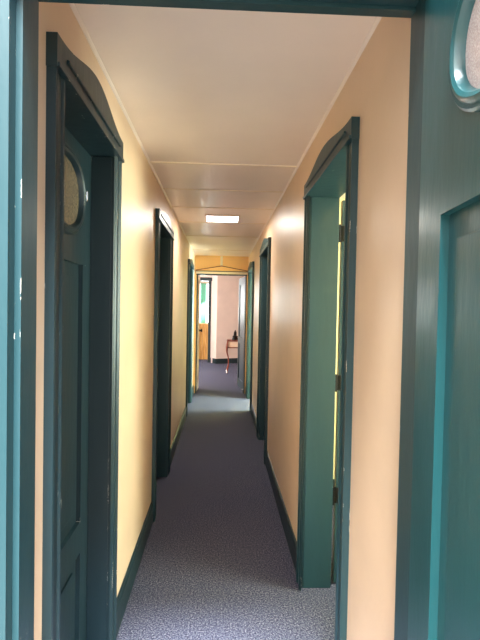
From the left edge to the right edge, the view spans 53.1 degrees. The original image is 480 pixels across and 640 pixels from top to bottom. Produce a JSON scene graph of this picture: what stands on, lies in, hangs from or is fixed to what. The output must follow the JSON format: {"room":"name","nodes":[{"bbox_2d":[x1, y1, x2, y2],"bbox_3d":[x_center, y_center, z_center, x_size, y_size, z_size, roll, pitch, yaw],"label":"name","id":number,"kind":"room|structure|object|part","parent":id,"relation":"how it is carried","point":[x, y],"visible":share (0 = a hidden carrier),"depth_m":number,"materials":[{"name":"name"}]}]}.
{"room":"hallway","nodes":[
{"label":"hallway","id":0,"kind":"room"},
{"bbox_2d":[34,2,194,639],"bbox_3d":[-0.690,0.167,4.552,0.120,2.307,6.960,1,1,-2],"label":"wall","id":1,"kind":"structure","parent":0,"point":[142,193],"depth_m":2.38,"materials":[{"name":"paint"}]},
{"bbox_2d":[42,32,123,639],"bbox_3d":[-0.556,0.303,1.610,0.155,2.190,0.803,1,1,-2],"label":"door","id":2,"kind":"structure","parent":1,"relation":"in","point":[84,144],"depth_m":1.77,"materials":[{"name":"green paint"}]},
{"bbox_3d":[-0.488,0.387,1.265,0.026,2.044,0.096,1,1,-2],"label":"casing","id":3,"kind":"part","parent":2,"relation":"part of","materials":[{"name":"green paint"}]},
{"bbox_3d":[-0.631,1.067,1.640,0.024,0.348,0.414,1,1,-2],"label":"panel","id":4,"kind":"part","parent":2,"relation":"part of","materials":[{"name":"green paint"}]},
{"bbox_3d":[-0.616,0.287,1.620,0.024,0.988,0.414,1,1,-2],"label":"panel","id":5,"kind":"part","parent":2,"relation":"part of","materials":[{"name":"green paint"}]},
{"bbox_3d":[-0.577,-0.437,1.602,0.023,0.294,0.401,1,1,-2],"label":"oval moulding","id":6,"kind":"part","parent":2,"relation":"part of","materials":[{"name":"green paint"}]},
{"bbox_3d":[-0.516,0.368,1.964,0.026,2.044,0.094,1,1,-2],"label":"casing","id":7,"kind":"part","parent":2,"relation":"part of","materials":[{"name":"green paint"}]},
{"bbox_2d":[69,3,195,255],"bbox_3d":[-0.604,-0.980,4.525,0.010,0.010,6.960,1,1,-2],"label":"strip","id":8,"kind":"object","parent":1,"relation":"attached to","point":[72,5],"visible":1,"depth_m":1.91,"materials":[{"name":"paint"}]},
{"bbox_2d":[116,385,193,637],"bbox_3d":[-0.644,1.251,4.583,0.014,0.140,6.960,1,1,-2],"label":"baseboard","id":9,"kind":"structure","parent":1,"relation":"attached to","point":[125,590],"depth_m":2.61,"materials":[{"name":"green paint"}]},
{"bbox_2d":[151,208,174,521],"bbox_3d":[-0.642,0.267,3.686,0.160,2.152,0.988,1,1,-2],"label":"door","id":10,"kind":"structure","parent":1,"relation":"in","point":[164,233],"depth_m":4.04,"materials":[{"name":"green paint"}]},
{"bbox_3d":[-0.568,0.344,3.258,0.026,2.024,0.116,1,1,-2],"label":"casing","id":11,"kind":"part","parent":10,"relation":"part of","materials":[{"name":"green paint"}]},
{"bbox_3d":[-0.602,0.321,4.116,0.026,2.024,0.126,1,1,-2],"label":"casing","id":12,"kind":"part","parent":10,"relation":"part of","materials":[{"name":"green paint"}]},
{"bbox_2d":[186,259,194,415],"bbox_3d":[-0.765,0.200,6.813,0.155,2.120,1.008,1,1,-2],"label":"door","id":13,"kind":"structure","parent":1,"relation":"in","point":[190,283],"depth_m":7.18,"materials":[{"name":"green paint"}]},
{"bbox_3d":[-0.693,0.266,6.375,0.026,2.014,0.116,1,1,-2],"label":"casing","id":14,"kind":"part","parent":13,"relation":"part of","materials":[{"name":"green paint"}]},
{"bbox_3d":[-0.728,0.243,7.258,0.026,2.014,0.116,1,1,-2],"label":"casing","id":15,"kind":"part","parent":13,"relation":"part of","materials":[{"name":"green paint"}]},
{"bbox_2d":[200,281,211,357],"bbox_3d":[-0.437,-0.127,13.345,5.000,2.450,0.100,1,1,-2],"label":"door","id":16,"kind":"structure","parent":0,"point":[200,281],"depth_m":13.27,"materials":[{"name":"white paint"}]},
{"bbox_2d":[199,324,207,358],"bbox_3d":[-1.172,0.594,13.264,0.650,0.985,0.040,1,1,-2],"label":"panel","id":17,"kind":"structure","parent":16,"relation":"attached to","point":[203,345],"depth_m":13.27,"materials":[{"name":"brown wood"}]},
{"bbox_2d":[199,283,208,323],"bbox_3d":[-1.139,-0.466,13.293,0.620,1.135,0.050,1,1,-2],"label":"window","id":18,"kind":"structure","parent":16,"relation":"in","point":[207,284],"depth_m":13.30,"materials":[{"name":"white glass"}]},
{"bbox_2d":[200,283,205,322],"bbox_3d":[-1.012,-0.460,13.235,0.150,1.100,0.028,1,1,-2],"label":"curtain","id":19,"kind":"object","parent":18,"relation":"hanging from","point":[203,285],"visible":1,"depth_m":13.23,"materials":[{"name":"green fabric"}]},
{"bbox_2d":[193,255,248,392],"bbox_3d":[-0.322,-0.065,8.095,5.134,2.600,0.100,1,1,-2],"label":"wall","id":20,"kind":"structure","parent":0,"point":[238,262],"depth_m":8.03,"materials":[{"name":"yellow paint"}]},
{"bbox_2d":[195,256,247,393],"bbox_3d":[-0.335,0.075,8.460,0.877,2.302,0.882,1,1,-2],"label":"door frame","id":21,"kind":"structure","parent":20,"relation":"in","point":[221,270],"depth_m":8.19,"materials":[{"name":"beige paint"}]},
{"bbox_3d":[0.028,0.750,8.563,0.024,0.648,0.548,1,1,-8],"label":"panel","id":22,"kind":"part","parent":21,"relation":"part of","materials":[{"name":"green paint"}]},
{"bbox_3d":[0.045,-0.159,8.540,0.024,0.948,0.548,1,1,-8],"label":"panel","id":23,"kind":"part","parent":21,"relation":"part of","materials":[{"name":"white glass"}]},
{"bbox_2d":[74,3,376,256],"bbox_3d":[-0.164,-1.009,4.592,1.134,0.060,7.060,1,1,-2],"label":"ceiling","id":24,"kind":"structure","parent":0,"point":[193,85],"depth_m":1.91,"materials":[{"name":"paint"}]},
{"bbox_2d":[193,249,250,250],"bbox_3d":[-0.267,-1.045,7.170,0.894,0.005,0.024,1,1,-2],"label":"ceiling strip","id":25,"kind":"object","parent":24,"relation":"attached to","point":[193,249],"visible":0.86,"depth_m":7.17,"materials":[{"name":"paint"}]},
{"bbox_2d":[205,215,239,222],"bbox_3d":[-0.170,-0.974,4.623,0.328,0.012,0.328,1,1,-2],"label":"recessed light","id":26,"kind":"object","parent":24,"relation":"in","point":[209,218],"visible":1,"depth_m":4.59,"materials":[{"name":"white plastic"}]},
{"bbox_2d":[206,216,237,221],"bbox_3d":[-0.170,-0.975,4.623,0.300,0.007,0.300,1,1,-2],"label":"diffuser","id":27,"kind":"object","parent":26,"relation":"attached to","point":[208,218],"depth_m":4.62,"materials":[{"name":"white plastic"}]},
{"bbox_2d":[179,221,265,223],"bbox_3d":[-0.175,-0.983,4.858,0.894,0.005,0.024,1,1,-2],"label":"ceiling strip","id":28,"kind":"object","parent":24,"relation":"attached to","point":[179,221],"visible":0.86,"depth_m":4.85,"materials":[{"name":"paint"}]},
{"bbox_2d":[186,235,258,237],"bbox_3d":[-0.212,-1.008,5.792,0.894,0.005,0.024,1,1,-2],"label":"ceiling strip","id":29,"kind":"object","parent":24,"relation":"attached to","point":[186,235],"visible":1,"depth_m":5.78,"materials":[{"name":"paint"}]},
{"bbox_2d":[163,188,282,192],"bbox_3d":[-0.121,-0.948,3.514,0.894,0.005,0.024,1,1,-2],"label":"ceiling strip","id":30,"kind":"object","parent":24,"relation":"attached to","point":[163,188],"visible":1,"depth_m":3.51,"materials":[{"name":"paint"}]},
{"bbox_2d":[172,206,273,209],"bbox_3d":[-0.146,-0.964,4.143,0.894,0.005,0.024,1,1,-2],"label":"ceiling strip","id":31,"kind":"object","parent":24,"relation":"attached to","point":[172,206],"visible":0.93,"depth_m":4.14,"materials":[{"name":"paint"}]},
{"bbox_2d":[150,161,296,167],"bbox_3d":[-0.096,-0.931,2.875,0.894,0.005,0.024,1,1,-2],"label":"ceiling strip","id":32,"kind":"object","parent":24,"relation":"attached to","point":[150,161],"visible":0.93,"depth_m":2.87,"materials":[{"name":"paint"}]},
{"bbox_2d":[116,359,335,639],"bbox_3d":[-0.230,1.275,7.618,5.000,0.050,13.230,1,1,-2],"label":"floor","id":33,"kind":"structure","parent":0,"point":[216,563],"depth_m":2.87,"materials":[{"name":"carpet"}]},
{"bbox_2d":[226,339,237,373],"bbox_3d":[-0.054,0.807,10.591,0.520,0.740,0.378,1,1,-2],"label":"console table","id":34,"kind":"object","parent":33,"relation":"on","point":[231,343],"visible":0.41,"depth_m":10.43,"materials":[{"name":"red wood"}]},
{"bbox_3d":[-0.271,0.800,10.431,0.074,0.682,0.076,1,1,-2],"label":"leg","id":35,"kind":"part","parent":34,"relation":"part of","materials":[{"name":"red wood"}]},
{"bbox_2d":[232,330,237,339],"bbox_3d":[-0.106,0.329,10.537,0.132,0.215,0.132,1,1,-2],"label":"oil lamp","id":36,"kind":"object","parent":34,"relation":"on","point":[234,337],"visible":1,"depth_m":10.51,"materials":[{"name":"black metal"}]},
{"bbox_2d":[211,275,244,362],"bbox_3d":[0.085,-0.100,12.697,1.686,2.450,0.366,1,2,-19],"label":"wall","id":37,"kind":"structure","parent":0,"point":[225,289],"depth_m":12.39,"materials":[{"name":"pink paint"}]},
{"bbox_2d":[210,358,237,363],"bbox_3d":[0.061,1.061,12.643,1.651,0.130,0.320,1,2,-16],"label":"baseboard","id":38,"kind":"structure","parent":37,"relation":"attached to","point":[224,360],"depth_m":12.40,"materials":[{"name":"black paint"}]},
{"bbox_2d":[249,17,410,639],"bbox_3d":[0.323,0.184,4.593,0.120,2.307,6.960,1,1,-2],"label":"wall","id":39,"kind":"structure","parent":0,"point":[376,91],"depth_m":1.47,"materials":[{"name":"paint"}]},
{"bbox_2d":[0,0,479,639],"bbox_3d":[-0.029,0.309,0.668,1.034,2.246,0.867,1,1,-2],"label":"door","id":40,"kind":"structure","parent":39,"relation":"in","point":[437,588],"depth_m":0.97,"materials":[{"name":"green paint"}]},
{"bbox_3d":[0.380,0.255,0.650,0.025,0.900,0.536,1,1,3],"label":"panel","id":41,"kind":"part","parent":40,"relation":"part of","materials":[{"name":"teal paint"}]},
{"bbox_3d":[0.366,-0.450,0.633,0.023,0.280,0.444,1,1,3],"label":"oval moulding","id":42,"kind":"part","parent":40,"relation":"part of","materials":[{"name":"teal paint"}]},
{"bbox_2d":[246,261,253,410],"bbox_3d":[0.200,0.204,7.192,0.155,2.130,1.108,1,1,-2],"label":"door","id":43,"kind":"structure","parent":39,"relation":"in","point":[250,298],"depth_m":7.61,"materials":[{"name":"green paint"}]},
{"bbox_3d":[0.124,0.248,7.682,0.026,2.014,0.116,1,1,-2],"label":"casing","id":44,"kind":"part","parent":43,"relation":"part of","materials":[{"name":"green paint"}]},
{"bbox_3d":[0.163,0.274,6.699,0.026,2.014,0.116,1,1,-2],"label":"casing","id":45,"kind":"part","parent":43,"relation":"part of","materials":[{"name":"green paint"}]},
{"bbox_2d":[256,237,270,464],"bbox_3d":[0.291,0.254,4.904,0.155,2.150,0.968,1,1,-2],"label":"door","id":46,"kind":"structure","parent":39,"relation":"in","point":[265,250],"depth_m":5.23,"materials":[{"name":"green paint"}]},
{"bbox_3d":[0.218,0.305,5.315,0.026,2.024,0.136,1,1,-2],"label":"casing","id":47,"kind":"part","parent":46,"relation":"part of","materials":[{"name":"green paint"}]},
{"bbox_3d":[0.252,0.328,4.482,0.026,2.024,0.116,1,1,-2],"label":"casing","id":48,"kind":"part","parent":46,"relation":"part of","materials":[{"name":"green paint"}]},
{"bbox_2d":[245,387,296,571],"bbox_3d":[0.236,1.266,4.618,0.014,0.140,6.960,1,1,-2],"label":"baseboard","id":49,"kind":"structure","parent":39,"relation":"attached to","point":[288,530],"depth_m":3.30,"materials":[{"name":"green paint"}]},
{"bbox_2d":[248,17,381,256],"bbox_3d":[0.279,-0.965,4.561,0.010,0.010,6.960,1,1,-2],"label":"strip","id":50,"kind":"object","parent":39,"relation":"attached to","point":[376,22],"visible":1,"depth_m":1.95,"materials":[{"name":"paint"}]},
{"bbox_2d":[296,116,359,639],"bbox_3d":[0.748,0.340,2.094,0.844,2.140,0.914,1,1,-2],"label":"door frame","id":51,"kind":"structure","parent":39,"relation":"in","point":[334,173],"depth_m":2.46,"materials":[{"name":"green paint"}]},
{"bbox_3d":[0.331,0.380,2.484,0.026,2.024,0.094,1,1,-2],"label":"casing","id":52,"kind":"part","parent":51,"relation":"part of","materials":[{"name":"green paint"}]},
{"bbox_3d":[0.364,0.402,1.674,0.026,2.024,0.094,1,1,-2],"label":"casing","id":53,"kind":"part","parent":51,"relation":"part of","materials":[{"name":"green paint"}]},
{"bbox_2d":[333,199,344,478],"bbox_3d":[1.355,0.224,3.794,1.879,2.307,0.060,1,1,-2],"label":"wall","id":54,"kind":"structure","parent":0,"point":[341,200],"depth_m":3.74,"materials":[{"name":"paint"}]},
{"bbox_3d":[-1.821,-0.132,12.553,2.170,2.450,0.090,1,1,-2],"label":"wall","id":55,"kind":"structure","parent":0,"visible":0},
{"bbox_2d":[200,277,211,361],"bbox_3d":[-1.133,-0.005,12.569,0.790,2.220,0.120,1,1,-2],"label":"door frame","id":56,"kind":"structure","parent":55,"relation":"in","point":[209,279],"depth_m":12.53,"materials":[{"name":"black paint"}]},
{"bbox_3d":[-0.800,0.046,12.589,0.070,2.130,0.110,1,1,-2],"label":"casing","id":57,"kind":"part","parent":56,"relation":"part of","materials":[{"name":"green paint"}]}
]}

